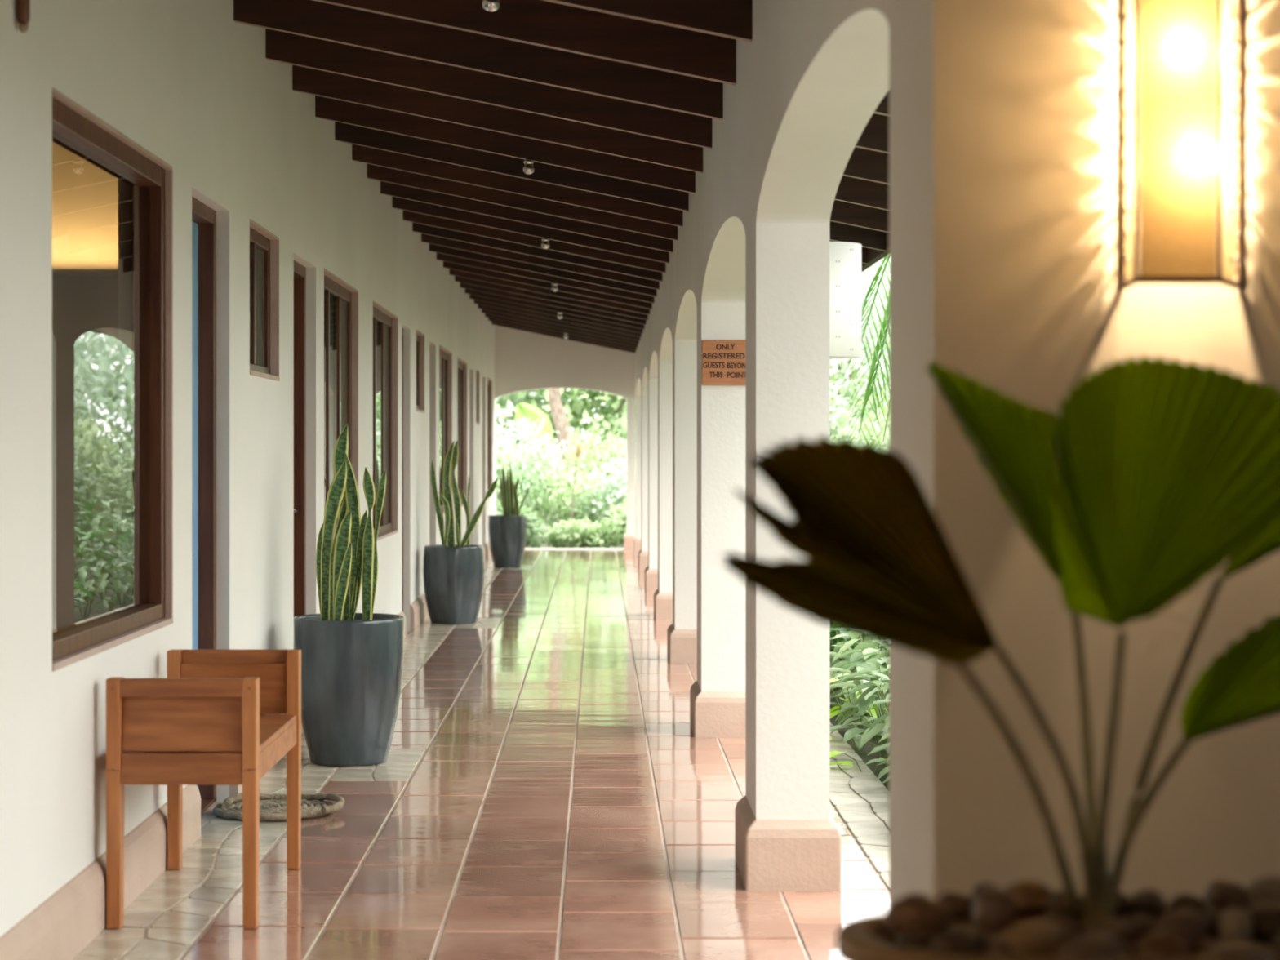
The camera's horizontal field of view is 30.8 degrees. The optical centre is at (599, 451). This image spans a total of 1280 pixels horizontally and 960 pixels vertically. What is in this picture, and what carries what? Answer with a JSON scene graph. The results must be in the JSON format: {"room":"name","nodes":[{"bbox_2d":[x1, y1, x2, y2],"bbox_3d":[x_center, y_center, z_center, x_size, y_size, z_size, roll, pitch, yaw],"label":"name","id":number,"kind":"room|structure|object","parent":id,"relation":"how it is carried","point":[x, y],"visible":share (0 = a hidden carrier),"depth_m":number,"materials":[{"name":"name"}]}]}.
{"room":"hotel outdoor corridor","nodes":[
{"label":"hotel outdoor corridor","id":0,"kind":"room"},
{"bbox_2d":[52,141,118,630],"bbox_3d":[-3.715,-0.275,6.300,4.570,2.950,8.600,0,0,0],"label":"window pane","id":1,"kind":"structure","parent":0,"point":[85,196],"depth_m":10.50,"materials":[{"name":"glass"}]},
{"bbox_2d":[0,0,496,937],"bbox_3d":[-1.350,-0.200,13.175,0.160,3.000,30.750,0,0,0],"label":"wall","id":2,"kind":"structure","parent":0,"point":[196,87],"depth_m":7.23,"materials":[{"name":"paint"}]},
{"bbox_2d":[52,87,173,671],"bbox_3d":[-1.323,-0.167,6.144,0.114,1.358,1.518,0,0,0],"label":"window","id":3,"kind":"structure","parent":2,"relation":"in","point":[75,129],"depth_m":6.85,"materials":[{"name":"brown wood"}]},
{"bbox_2d":[191,196,216,814],"bbox_3d":[-1.367,0.188,7.604,0.105,2.025,0.736,0,0,0],"label":"door","id":4,"kind":"structure","parent":2,"relation":"in","point":[203,217],"depth_m":7.92,"materials":[{"name":"brown wood"}]},
{"bbox_2d":[0,541,491,959],"bbox_3d":[-1.256,1.115,13.250,0.028,0.170,30.500,0,0,0],"label":"baseboard","id":5,"kind":"structure","parent":2,"relation":"attached to","point":[67,922],"depth_m":5.75,"materials":[{"name":"paint"}]},
{"bbox_2d":[249,218,279,381],"bbox_3d":[-1.308,-0.562,8.815,0.084,0.568,0.774,0,0,0],"label":"window","id":6,"kind":"structure","parent":2,"relation":"in","point":[264,244],"depth_m":9.15,"materials":[{"name":"brown wood"}]},
{"bbox_2d":[255,248,262,365],"bbox_3d":[-1.338,-0.565,8.812,0.016,0.550,0.768,0,0,0],"label":"window pane","id":7,"kind":"object","parent":6,"relation":"hanging from","point":[258,251],"depth_m":9.08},
{"bbox_2d":[293,260,306,617],"bbox_3d":[-1.367,0.188,10.023,0.105,2.025,0.763,0,0,0],"label":"door","id":8,"kind":"structure","parent":2,"relation":"in","point":[300,271],"depth_m":10.35,"materials":[{"name":"brown wood"}]},
{"bbox_2d":[324,267,358,542],"bbox_3d":[-1.308,-0.167,11.464,0.084,1.358,1.515,0,0,0],"label":"window","id":9,"kind":"structure","parent":2,"relation":"in","point":[340,298],"depth_m":11.68,"materials":[{"name":"brown wood"}]},
{"bbox_2d":[329,294,345,485],"bbox_3d":[-1.338,-0.170,11.461,0.016,1.340,1.509,0,0,0],"label":"window pane","id":10,"kind":"object","parent":9,"relation":"hanging from","point":[337,302],"depth_m":11.68,"materials":[{"name":"glass"}]},
{"bbox_2d":[373,300,398,542],"bbox_3d":[-1.308,-0.167,13.818,0.084,1.358,1.607,0,0,0],"label":"window","id":11,"kind":"structure","parent":2,"relation":"in","point":[385,323],"depth_m":14.49,"materials":[{"name":"brown wood"}]},
{"bbox_2d":[376,320,386,524],"bbox_3d":[-1.338,-0.170,13.815,0.016,1.340,1.601,0,0,0],"label":"window pane","id":12,"kind":"object","parent":11,"relation":"hanging from","point":[381,326],"depth_m":14.05,"materials":[{"name":"glass"}]},
{"bbox_2d":[401,327,403,611],"bbox_3d":[-1.367,0.188,15.261,0.105,2.025,0.651,0,0,0],"label":"door","id":13,"kind":"structure","parent":2,"relation":"in","point":[402,327],"depth_m":15.54,"materials":[{"name":"brown wood"}]},
{"bbox_2d":[416,329,424,413],"bbox_3d":[-1.308,-0.562,16.468,0.084,0.568,0.742,0,0,0],"label":"window","id":14,"kind":"structure","parent":2,"relation":"in","point":[420,336],"depth_m":16.83,"materials":[{"name":"brown wood"}]},
{"bbox_2d":[429,345,430,545],"bbox_3d":[-1.367,0.188,17.704,0.105,2.025,0.664,0,0,0],"label":"door","id":15,"kind":"structure","parent":2,"relation":"in","point":[429,345],"depth_m":18.01,"materials":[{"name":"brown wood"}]},
{"bbox_2d":[439,344,452,514],"bbox_3d":[-1.308,-0.167,19.208,0.084,1.358,1.586,0,0,0],"label":"window","id":16,"kind":"structure","parent":2,"relation":"in","point":[445,356],"depth_m":19.71,"materials":[{"name":"brown wood"}]},
{"bbox_2d":[457,356,466,506],"bbox_3d":[-1.308,-0.167,21.542,0.084,1.358,1.516,0,0,0],"label":"window","id":17,"kind":"structure","parent":2,"relation":"in","point":[461,365],"depth_m":22.16,"materials":[{"name":"brown wood"}]},
{"bbox_2d":[475,368,479,425],"bbox_3d":[-1.308,-0.562,24.269,0.084,0.568,0.645,0,0,0],"label":"window","id":18,"kind":"structure","parent":2,"relation":"in","point":[477,371],"depth_m":24.58,"materials":[{"name":"brown wood"}]},
{"bbox_2d":[487,377,492,490],"bbox_3d":[-1.308,-0.167,26.948,0.084,1.358,1.168,0,0,0],"label":"window","id":19,"kind":"structure","parent":2,"relation":"in","point":[489,380],"depth_m":27.52,"materials":[{"name":"brown wood"}]},
{"bbox_2d":[72,550,888,959],"bbox_3d":[-2.605,1.259,12.973,6.790,0.122,30.754,0,0,0],"label":"floor","id":20,"kind":"structure","parent":0,"point":[545,788],"depth_m":7.32,"materials":[{"name":"tile"}]},
{"bbox_2d":[106,648,301,928],"bbox_3d":[-1.049,0.886,6.260,0.378,0.628,0.881,0,0,0],"label":"wooden chair","id":21,"kind":"object","parent":20,"relation":"on","point":[218,717],"visible":1,"depth_m":5.84,"materials":[{"name":"brown wood"}]},
{"bbox_2d":[212,792,345,821],"bbox_3d":[-1.067,1.174,7.701,0.427,0.055,0.391,0,0,-20],"label":"mat","id":22,"kind":"object","parent":20,"relation":"on","point":[273,806],"visible":0.71,"depth_m":7.66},
{"bbox_2d":[293,423,404,766],"bbox_3d":[-0.968,0.545,8.970,0.424,1.310,0.424,0,0,-15],"label":"potted snake plant","id":23,"kind":"object","parent":20,"relation":"on","point":[352,662],"visible":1,"depth_m":8.84,"materials":[{"name":"green plant"}]},
{"bbox_2d":[422,440,497,624],"bbox_3d":[-1.005,0.562,16.187,0.405,1.276,0.439,0,0,-42],"label":"potted snake plant","id":24,"kind":"object","parent":20,"relation":"on","point":[453,574],"visible":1,"depth_m":16.10,"materials":[{"name":"green plant"}]},
{"bbox_2d":[488,463,531,568],"bbox_3d":[-0.952,0.664,24.000,0.396,1.073,0.396,0,0,-38],"label":"potted snake plant","id":25,"kind":"object","parent":20,"relation":"on","point":[507,531],"visible":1,"depth_m":23.87,"materials":[{"name":"green plant"}]},
{"bbox_3d":[0.494,0.901,2.300,0.451,0.598,0.254,0,0,0],"label":"plant stand","id":26,"kind":"object","parent":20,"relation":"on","visible":0},
{"bbox_2d":[720,354,1279,959],"bbox_3d":[0.441,0.249,2.280,0.790,0.702,0.322,0,0,-21],"label":"fan palm","id":27,"kind":"object","parent":26,"relation":"on","point":[1151,475],"visible":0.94,"depth_m":2.31,"materials":[{"name":"plant"}]},
{"bbox_2d":[896,927,933,949],"bbox_3d":[0.310,0.477,2.240,0.048,0.035,0.037,0,0,-39],"label":"pebble","id":28,"kind":"object","parent":27,"relation":"on","point":[914,938],"visible":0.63,"depth_m":2.23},
{"bbox_2d":[884,893,951,936],"bbox_3d":[0.312,0.457,2.270,0.065,0.045,0.052,0,0,13],"label":"pebble","id":29,"kind":"object","parent":27,"relation":"in","point":[922,911],"visible":0.71,"depth_m":2.25,"materials":[{"name":"stone"}]},
{"bbox_2d":[937,891,974,920],"bbox_3d":[0.363,0.463,2.360,0.037,0.028,0.035,0,0,-25],"label":"pebble","id":30,"kind":"object","parent":27,"relation":"in","point":[959,904],"visible":0.67,"depth_m":2.35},
{"bbox_2d":[928,926,989,955],"bbox_3d":[0.343,0.473,2.215,0.056,0.035,0.046,0,0,-21],"label":"pebble","id":31,"kind":"object","parent":27,"relation":"on","point":[955,940],"visible":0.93,"depth_m":2.20,"materials":[{"name":"stone"}]},
{"bbox_2d":[971,882,996,899],"bbox_3d":[0.395,0.453,2.370,0.027,0.024,0.026,0,0,18],"label":"pebble","id":32,"kind":"object","parent":27,"relation":"in","point":[980,887],"visible":0.44,"depth_m":2.36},
{"bbox_2d":[972,888,1013,936],"bbox_3d":[0.388,0.457,2.290,0.040,0.051,0.044,0,0,-3],"label":"pebble","id":33,"kind":"object","parent":27,"relation":"in","point":[992,909],"visible":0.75,"depth_m":2.27,"materials":[{"name":"stone"}]},
{"bbox_2d":[984,935,1014,955],"bbox_3d":[0.376,0.481,2.220,0.037,0.032,0.047,0,0,-21],"label":"pebble","id":34,"kind":"object","parent":27,"relation":"on","point":[997,945],"visible":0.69,"depth_m":2.21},
{"bbox_2d":[1003,880,1054,922],"bbox_3d":[0.439,0.459,2.360,0.060,0.042,0.052,0,0,-3],"label":"pebble","id":35,"kind":"object","parent":27,"relation":"in","point":[1028,898],"visible":0.7,"depth_m":2.34,"materials":[{"name":"stone"}]},
{"bbox_2d":[997,920,1069,955],"bbox_3d":[0.417,0.471,2.235,0.071,0.037,0.050,0,0,-23],"label":"pebble","id":36,"kind":"object","parent":27,"relation":"on","point":[1029,937],"visible":0.7,"depth_m":2.22,"materials":[{"name":"stone"}]},
{"bbox_2d":[1040,912,1086,937],"bbox_3d":[0.461,0.474,2.300,0.038,0.035,0.048,0,0,-45],"label":"pebble","id":37,"kind":"object","parent":27,"relation":"on","point":[1073,926],"visible":0.45,"depth_m":2.29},
{"bbox_2d":[1046,889,1084,919],"bbox_3d":[0.467,0.453,2.310,0.040,0.032,0.034,0,0,-13],"label":"pebble","id":38,"kind":"object","parent":27,"relation":"in","point":[1057,902],"visible":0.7,"depth_m":2.30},
{"bbox_2d":[1057,931,1128,959],"bbox_3d":[0.469,0.476,2.201,0.069,0.039,0.050,0,0,-3],"label":"pebble","id":39,"kind":"object","parent":27,"relation":"in","point":[1087,944],"visible":0.99,"depth_m":2.18,"materials":[{"name":"stone"}]},
{"bbox_2d":[1093,918,1137,941],"bbox_3d":[0.501,0.465,2.251,0.046,0.021,0.032,0,0,-6],"label":"pebble","id":40,"kind":"object","parent":27,"relation":"in","point":[1123,930],"visible":0.76,"depth_m":2.24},
{"bbox_2d":[1113,891,1131,918],"bbox_3d":[0.522,0.461,2.360,0.040,0.029,0.033,0,0,20],"label":"pebble","id":41,"kind":"object","parent":27,"relation":"in","point":[1123,909],"visible":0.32,"depth_m":2.35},
{"bbox_2d":[1124,915,1155,943],"bbox_3d":[0.535,0.475,2.279,0.049,0.034,0.038,0,0,34],"label":"pebble","id":42,"kind":"object","parent":27,"relation":"on","point":[1144,925],"visible":0.34,"depth_m":2.27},
{"bbox_2d":[1128,888,1166,921],"bbox_3d":[0.556,0.463,2.361,0.040,0.036,0.038,0,0,14],"label":"pebble","id":43,"kind":"object","parent":27,"relation":"in","point":[1148,903],"visible":0.66,"depth_m":2.35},
{"bbox_2d":[1130,929,1192,956],"bbox_3d":[0.535,0.476,2.211,0.051,0.040,0.055,0,0,40],"label":"pebble","id":44,"kind":"object","parent":27,"relation":"in","point":[1163,943],"visible":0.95,"depth_m":2.20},
{"bbox_2d":[1153,909,1218,941],"bbox_3d":[0.574,0.466,2.270,0.065,0.034,0.048,-1,0,-21],"label":"pebble","id":45,"kind":"object","parent":27,"relation":"on","point":[1193,925],"visible":0.65,"depth_m":2.25,"materials":[{"name":"stone"}]},
{"bbox_2d":[1166,893,1208,914],"bbox_3d":[0.591,0.458,2.330,0.041,0.026,0.032,0,0,22],"label":"pebble","id":46,"kind":"object","parent":27,"relation":"in","point":[1182,900],"visible":0.58,"depth_m":2.32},
{"bbox_2d":[1190,937,1216,955],"bbox_3d":[0.577,0.486,2.230,0.046,0.034,0.037,0,0,-22],"label":"pebble","id":47,"kind":"object","parent":27,"relation":"on","point":[1197,944],"visible":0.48,"depth_m":2.22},
{"bbox_2d":[1202,879,1250,912],"bbox_3d":[0.646,0.458,2.380,0.051,0.037,0.040,0,0,20],"label":"pebble","id":48,"kind":"object","parent":27,"relation":"in","point":[1220,895],"visible":0.82,"depth_m":2.37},
{"bbox_2d":[1218,908,1253,941],"bbox_3d":[0.617,0.463,2.250,0.032,0.037,0.035,0,0,23],"label":"pebble","id":49,"kind":"object","parent":27,"relation":"in","point":[1233,923],"visible":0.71,"depth_m":2.24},
{"bbox_2d":[1197,939,1276,959],"bbox_3d":[0.607,0.480,2.205,0.076,0.029,0.050,0,0,3],"label":"pebble","id":50,"kind":"object","parent":27,"relation":"on","point":[1236,948],"visible":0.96,"depth_m":2.19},
{"bbox_2d":[1242,902,1279,946],"bbox_3d":[0.658,0.464,2.270,0.061,0.041,0.051,0,0,43],"label":"pebble","id":51,"kind":"object","parent":27,"relation":"in","point":[1265,917],"visible":0.66,"depth_m":2.25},
{"bbox_2d":[1247,875,1279,905],"bbox_3d":[0.682,0.451,2.360,0.043,0.038,0.041,0,0,-23],"label":"pebble","id":52,"kind":"object","parent":27,"relation":"in","point":[1264,889],"visible":0.71,"depth_m":2.35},
{"bbox_2d":[233,0,888,353],"bbox_3d":[0.915,-1.403,13.150,5.370,0.889,31.100,0,0,0],"label":"ceiling","id":53,"kind":"structure","parent":0,"point":[613,104],"depth_m":9.60,"materials":[{"name":"brown wood"}]},
{"bbox_2d":[16,0,30,32],"bbox_3d":[-1.254,-1.302,5.050,0.029,0.783,0.028,0,0,0],"label":"hanging rod","id":54,"kind":"object","parent":53,"relation":"hanging from","point":[23,6],"visible":1,"depth_m":5.04,"materials":[{"name":"brown wood"}]},
{"bbox_2d":[481,0,500,11],"bbox_3d":[-0.304,-1.271,6.536,0.054,0.064,0.054,0,0,0],"label":"light","id":55,"kind":"object","parent":53,"relation":"attached to","point":[488,5],"visible":1,"depth_m":6.52,"materials":[{"name":"silver metal"}]},
{"bbox_2d":[494,324,635,537],"bbox_3d":[-0.415,-0.215,28.250,1.710,2.870,0.300,0,0,0],"label":"wall","id":56,"kind":"structure","parent":0,"point":[525,361],"depth_m":28.10,"materials":[{"name":"paint"}]},
{"bbox_2d":[524,548,624,550],"bbox_3d":[-0.455,1.219,28.260,1.630,0.062,0.320,0,0,0],"label":"trim","id":57,"kind":"structure","parent":56,"relation":"attached to","point":[525,548],"depth_m":28.14,"materials":[{"name":"stone"}]},
{"bbox_2d":[635,0,888,819],"bbox_3d":[0.531,-0.040,15.770,0.202,2.520,24.660,0,0,0],"label":"wall","id":58,"kind":"structure","parent":0,"point":[749,260],"depth_m":6.36,"materials":[{"name":"paint"}]},
{"bbox_2d":[624,533,635,550],"bbox_3d":[0.367,1.110,28.250,0.125,0.200,0.360,0,0,0],"label":"trim","id":59,"kind":"structure","parent":58,"relation":"attached to","point":[628,539],"depth_m":28.07,"materials":[{"name":"paint"}]},
{"bbox_2d":[638,550,648,570],"bbox_3d":[0.531,1.110,23.585,0.262,0.200,0.510,0,0,0],"label":"trim","id":60,"kind":"structure","parent":58,"relation":"attached to","point":[642,556],"depth_m":23.33,"materials":[{"name":"paint"}]},
{"bbox_2d":[644,566,657,591],"bbox_3d":[0.531,1.110,20.185,0.262,0.200,0.510,0,0,0],"label":"trim","id":61,"kind":"structure","parent":58,"relation":"attached to","point":[651,575],"depth_m":19.93,"materials":[{"name":"paint"}]},
{"bbox_2d":[653,589,672,620],"bbox_3d":[0.531,1.110,16.785,0.262,0.200,0.510,0,0,0],"label":"trim","id":62,"kind":"structure","parent":58,"relation":"attached to","point":[663,602],"depth_m":16.53,"materials":[{"name":"paint"}]},
{"bbox_2d":[666,623,697,663],"bbox_3d":[0.531,1.110,13.385,0.262,0.200,0.510,0,0,0],"label":"trim","id":63,"kind":"structure","parent":58,"relation":"attached to","point":[682,644],"depth_m":13.13,"materials":[{"name":"paint"}]},
{"bbox_2d":[689,680,745,737],"bbox_3d":[0.531,1.110,9.985,0.262,0.200,0.510,0,0,0],"label":"trim","id":64,"kind":"structure","parent":58,"relation":"attached to","point":[717,714],"depth_m":9.73,"materials":[{"name":"paint"}]},
{"bbox_2d":[702,339,745,385],"bbox_3d":[0.534,-0.373,9.748,0.204,0.189,0.022,0,0,0],"label":"wooden sign","id":65,"kind":"object","parent":58,"relation":"attached to","point":[723,361],"visible":0.92,"depth_m":9.74,"materials":[{"name":"brown wood"}]},
{"bbox_2d":[734,795,841,892],"bbox_3d":[0.531,1.110,6.585,0.262,0.200,0.510,0,0,0],"label":"column base","id":66,"kind":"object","parent":58,"relation":"attached to","point":[780,855],"depth_m":6.33,"materials":[{"name":"paint"}]},
{"bbox_2d":[829,241,861,359],"bbox_3d":[0.688,-0.425,6.585,0.113,0.320,0.224,0,0,0],"label":"wall light","id":67,"kind":"object","parent":58,"relation":"attached to","point":[845,258],"visible":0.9,"depth_m":6.49,"materials":[{"name":"glass"}]},
{"bbox_2d":[888,0,1279,909],"bbox_3d":[1.915,-0.225,3.210,2.970,3.050,0.460,0,0,0],"label":"wall","id":68,"kind":"structure","parent":0,"point":[1005,115],"depth_m":2.98,"materials":[{"name":"paint"}]},
{"bbox_2d":[1119,0,1244,289],"bbox_3d":[0.743,-0.472,2.922,0.167,0.530,0.114,0,0,0],"label":"wall lantern","id":69,"kind":"object","parent":68,"relation":"attached to","point":[1188,81],"visible":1,"depth_m":2.87,"materials":[{"name":"glass"}]},
{"label":"outside","id":70,"kind":"structure","parent":0,"visible":0},
{"bbox_2d":[496,483,888,791],"bbox_3d":[5.000,1.400,40.000,70.000,0.300,100.000,0,0,0],"label":"ground","id":71,"kind":"structure","parent":70,"point":[868,747],"depth_m":9.88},
{"bbox_2d":[496,408,515,458],"bbox_3d":[-2.200,0.280,38.800,1.532,1.940,1.200,0,0,0],"label":"tree","id":72,"kind":"object","parent":71,"relation":"on","point":[504,411],"visible":0.16,"depth_m":38.42,"materials":[{"name":"green plant"}]},
{"bbox_2d":[496,404,535,508],"bbox_3d":[-1.867,0.251,35.199,2.285,2.008,1.702,0,0,-3],"label":"shrub","id":73,"kind":"object","parent":71,"relation":"on","point":[498,405],"visible":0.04,"depth_m":35.13,"materials":[{"name":"green plant"}]},
{"bbox_2d":[496,500,548,548],"bbox_3d":[-1.074,0.976,29.708,0.969,0.708,1.191,0,0,26],"label":"shrub","id":74,"kind":"object","parent":71,"relation":"on","point":[531,528],"visible":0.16,"depth_m":29.57,"materials":[{"name":"green plant"}]},
{"bbox_2d":[496,439,561,526],"bbox_3d":[-1.371,0.543,31.428,1.659,1.425,1.792,0,0,25],"label":"shrub","id":75,"kind":"object","parent":71,"relation":"on","point":[500,462],"visible":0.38,"depth_m":31.32,"materials":[{"name":"green plant"}]},
{"bbox_2d":[515,402,553,536],"bbox_3d":[-0.961,0.267,34.200,0.570,1.965,0.140,0,0,0],"label":"banana plant","id":76,"kind":"object","parent":71,"relation":"on","point":[522,410],"visible":0.48,"depth_m":34.18,"materials":[{"name":"green plant"}]},
{"bbox_2d":[496,416,575,534],"bbox_3d":[-1.205,0.382,33.390,1.767,1.756,2.076,0,0,0],"label":"shrub","id":77,"kind":"object","parent":71,"relation":"on","point":[522,433],"visible":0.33,"depth_m":33.02,"materials":[{"name":"green plant"}]},
{"bbox_2d":[496,388,580,457],"bbox_3d":[-3.058,-0.903,39.300,5.602,4.514,4.588,0,0,-12],"label":"tree","id":78,"kind":"object","parent":71,"relation":"on","point":[531,393],"visible":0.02,"depth_m":38.39,"materials":[{"name":"green plant"}]},
{"bbox_2d":[496,388,626,523],"bbox_3d":[0.161,-1.223,38.883,5.497,4.953,4.410,0,0,13],"label":"tree","id":79,"kind":"object","parent":71,"relation":"on","point":[583,407],"visible":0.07,"depth_m":38.53,"materials":[{"name":"green plant"}]},
{"bbox_2d":[547,388,575,506],"bbox_3d":[-0.698,-0.607,34.989,2.725,3.714,1.710,0,0,0],"label":"leaning tree","id":80,"kind":"object","parent":71,"relation":"on","point":[560,421],"visible":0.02,"depth_m":34.91,"materials":[{"name":"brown plant"}]},
{"bbox_2d":[524,461,626,533],"bbox_3d":[-0.238,0.704,31.628,1.485,1.158,1.690,0,0,-8],"label":"shrub","id":81,"kind":"object","parent":71,"relation":"on","point":[563,500],"visible":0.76,"depth_m":31.34,"materials":[{"name":"green plant"}]},
{"bbox_2d":[568,438,586,519],"bbox_3d":[-0.288,0.540,30.298,0.267,1.420,0.231,0,0,0],"label":"sapling","id":82,"kind":"object","parent":71,"relation":"on","point":[577,451],"visible":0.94,"depth_m":30.29,"materials":[{"name":"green plant"}]},
{"bbox_2d":[538,427,626,511],"bbox_3d":[-0.015,0.440,36.018,1.980,1.631,2.357,0,0,0],"label":"shrub","id":83,"kind":"object","parent":71,"relation":"on","point":[588,429],"visible":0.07,"depth_m":35.83,"materials":[{"name":"green plant"}]},
{"bbox_2d":[541,515,626,548],"bbox_3d":[-0.173,1.064,29.611,1.160,0.505,1.302,0,0,0],"label":"shrub","id":84,"kind":"object","parent":71,"relation":"on","point":[573,535],"visible":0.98,"depth_m":29.26,"materials":[{"name":"green plant"}]},
{"bbox_2d":[549,423,626,524],"bbox_3d":[0.041,0.425,33.633,1.779,1.660,1.747,0,0,9],"label":"shrub","id":85,"kind":"object","parent":71,"relation":"on","point":[591,461],"visible":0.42,"depth_m":33.63,"materials":[{"name":"green plant"}]},
{"bbox_2d":[570,451,626,535],"bbox_3d":[0.452,0.549,31.215,1.700,1.412,1.611,0,0,0],"label":"shrub","id":86,"kind":"object","parent":71,"relation":"on","point":[620,490],"visible":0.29,"depth_m":30.98,"materials":[{"name":"green plant"}]},
{"bbox_2d":[595,395,626,479],"bbox_3d":[1.084,-0.049,36.182,2.315,2.606,2.507,0,0,0],"label":"shrub","id":87,"kind":"object","parent":71,"relation":"on","point":[616,415],"visible":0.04,"depth_m":35.98,"materials":[{"name":"green plant"}]},
{"bbox_2d":[597,497,626,543],"bbox_3d":[0.566,0.908,29.700,1.159,0.707,1.248,0,0,0],"label":"shrub","id":88,"kind":"object","parent":71,"relation":"on","point":[620,517],"visible":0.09,"depth_m":29.47,"materials":[{"name":"green plant"}]},
{"bbox_2d":[829,679,888,753],"bbox_3d":[1.086,1.095,9.597,0.594,0.312,0.450,0,0,0],"label":"leafy plant","id":89,"kind":"object","parent":71,"relation":"on","point":[873,710],"visible":0.34,"depth_m":9.57,"materials":[{"name":"green plant"}]},
{"bbox_2d":[829,721,888,892],"bbox_3d":[0.912,1.302,14.050,0.235,0.197,32.100,0,0,0],"label":"stone path","id":90,"kind":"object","parent":71,"relation":"on","point":[860,802],"visible":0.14,"depth_m":7.92,"materials":[{"name":"stone"}]},
{"bbox_2d":[829,258,888,440],"bbox_3d":[4.746,-1.353,32.186,3.847,5.213,4.577,0,0,39],"label":"tree","id":91,"kind":"object","parent":71,"relation":"on","point":[864,277],"visible":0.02,"depth_m":31.92,"materials":[{"name":"green plant"}]},
{"bbox_2d":[829,661,888,766],"bbox_3d":[1.165,1.036,9.150,0.569,0.430,0.624,0,0,19],"label":"leafy plant","id":92,"kind":"object","parent":71,"relation":"on","point":[864,704],"visible":0.24,"depth_m":9.12,"materials":[{"name":"green plant"}]},
{"bbox_2d":[829,260,888,439],"bbox_3d":[3.908,-1.685,40.903,4.622,5.877,5.529,0,0,-12],"label":"tree","id":93,"kind":"object","parent":71,"relation":"on","point":[833,379],"visible":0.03,"depth_m":39.54,"materials":[{"name":"green plant"}]},
{"bbox_2d":[829,648,888,752],"bbox_3d":[1.185,1.041,9.578,0.597,0.421,0.544,0,0,25],"label":"leafy plant","id":94,"kind":"object","parent":71,"relation":"on","point":[841,717],"visible":0.22,"depth_m":9.59,"materials":[{"name":"green plant"}]},
{"bbox_2d":[829,363,888,446],"bbox_3d":[3.166,0.172,25.475,2.082,2.307,2.190,0,0,0],"label":"shrub","id":95,"kind":"object","parent":71,"relation":"on","point":[847,394],"visible":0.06,"depth_m":25.45,"materials":[{"name":"green plant"}]},
{"bbox_2d":[829,641,888,728],"bbox_3d":[1.231,1.042,10.196,0.606,0.419,0.575,0,0,0],"label":"leafy plant","id":96,"kind":"object","parent":71,"relation":"on","point":[853,656],"visible":0.16,"depth_m":10.08,"materials":[{"name":"green plant"}]},
{"bbox_2d":[829,631,888,738],"bbox_3d":[1.233,0.941,10.092,0.560,0.620,0.676,0,0,0],"label":"leafy plant","id":97,"kind":"object","parent":71,"relation":"on","point":[862,646],"visible":0.11,"depth_m":10.15,"materials":[{"name":"green plant"}]},
{"bbox_2d":[829,627,888,715],"bbox_3d":[1.214,1.038,10.676,0.534,0.426,0.548,0,0,26],"label":"leafy plant","id":98,"kind":"object","parent":71,"relation":"on","point":[837,648],"visible":0.09,"depth_m":10.64,"materials":[{"name":"green plant"}]},
{"bbox_2d":[829,626,888,706],"bbox_3d":[1.137,1.040,11.133,0.607,0.424,0.478,0,0,-45],"label":"leafy plant","id":99,"kind":"object","parent":71,"relation":"on","point":[832,633],"visible":0.11,"depth_m":11.20,"materials":[{"name":"green plant"}]},
{"bbox_2d":[829,736,888,775],"bbox_3d":[1.013,1.173,8.748,0.403,0.156,0.408,0,0,0],"label":"leafy plant","id":100,"kind":"object","parent":71,"relation":"on","point":[833,753],"visible":0.34,"depth_m":8.77,"materials":[{"name":"green plant"}]},
{"bbox_2d":[833,405,888,447],"bbox_3d":[3.069,0.370,23.991,1.917,1.770,2.293,0,0,-20],"label":"shrub","id":101,"kind":"object","parent":71,"relation":"on","point":[842,428],"visible":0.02,"depth_m":24.03,"materials":[{"name":"green plant"}]},
{"bbox_2d":[836,662,888,754],"bbox_3d":[1.198,1.032,8.709,0.607,0.438,0.575,0,0,0],"label":"leafy plant","id":102,"kind":"object","parent":71,"relation":"on","point":[876,730],"visible":0.14,"depth_m":8.71,"materials":[{"name":"green plant"}]},
{"bbox_2d":[840,385,888,448],"bbox_3d":[3.066,0.313,18.883,2.258,1.902,1.689,0,0,35],"label":"shrub","id":103,"kind":"object","parent":71,"relation":"on","point":[882,418],"visible":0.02,"depth_m":19.00,"materials":[{"name":"green plant"}]},
{"bbox_2d":[843,253,888,447],"bbox_3d":[2.110,-0.129,12.559,1.665,2.762,2.592,0,0,0],"label":"palm tree","id":104,"kind":"object","parent":71,"relation":"on","point":[878,345],"visible":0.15,"depth_m":12.32,"materials":[{"name":"green plant"}]},
{"bbox_2d":[847,380,888,448],"bbox_3d":[3.407,0.219,21.473,2.236,2.071,2.118,0,0,14],"label":"shrub","id":105,"kind":"object","parent":71,"relation":"on","point":[886,409],"visible":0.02,"depth_m":21.18,"materials":[{"name":"green plant"}]},
{"bbox_2d":[864,683,888,770],"bbox_3d":[1.199,1.033,8.213,0.531,0.437,0.594,0,0,0],"label":"leafy plant","id":106,"kind":"object","parent":71,"relation":"on","point":[885,686],"visible":0.02,"depth_m":8.31,"materials":[{"name":"green plant"}]},
{"bbox_2d":[866,698,888,788],"bbox_3d":[1.204,1.033,7.790,0.608,0.436,0.586,0,0,0],"label":"leafy plant","id":107,"kind":"object","parent":71,"relation":"on","point":[886,770],"visible":0.02,"depth_m":7.82,"materials":[{"name":"green plant"}]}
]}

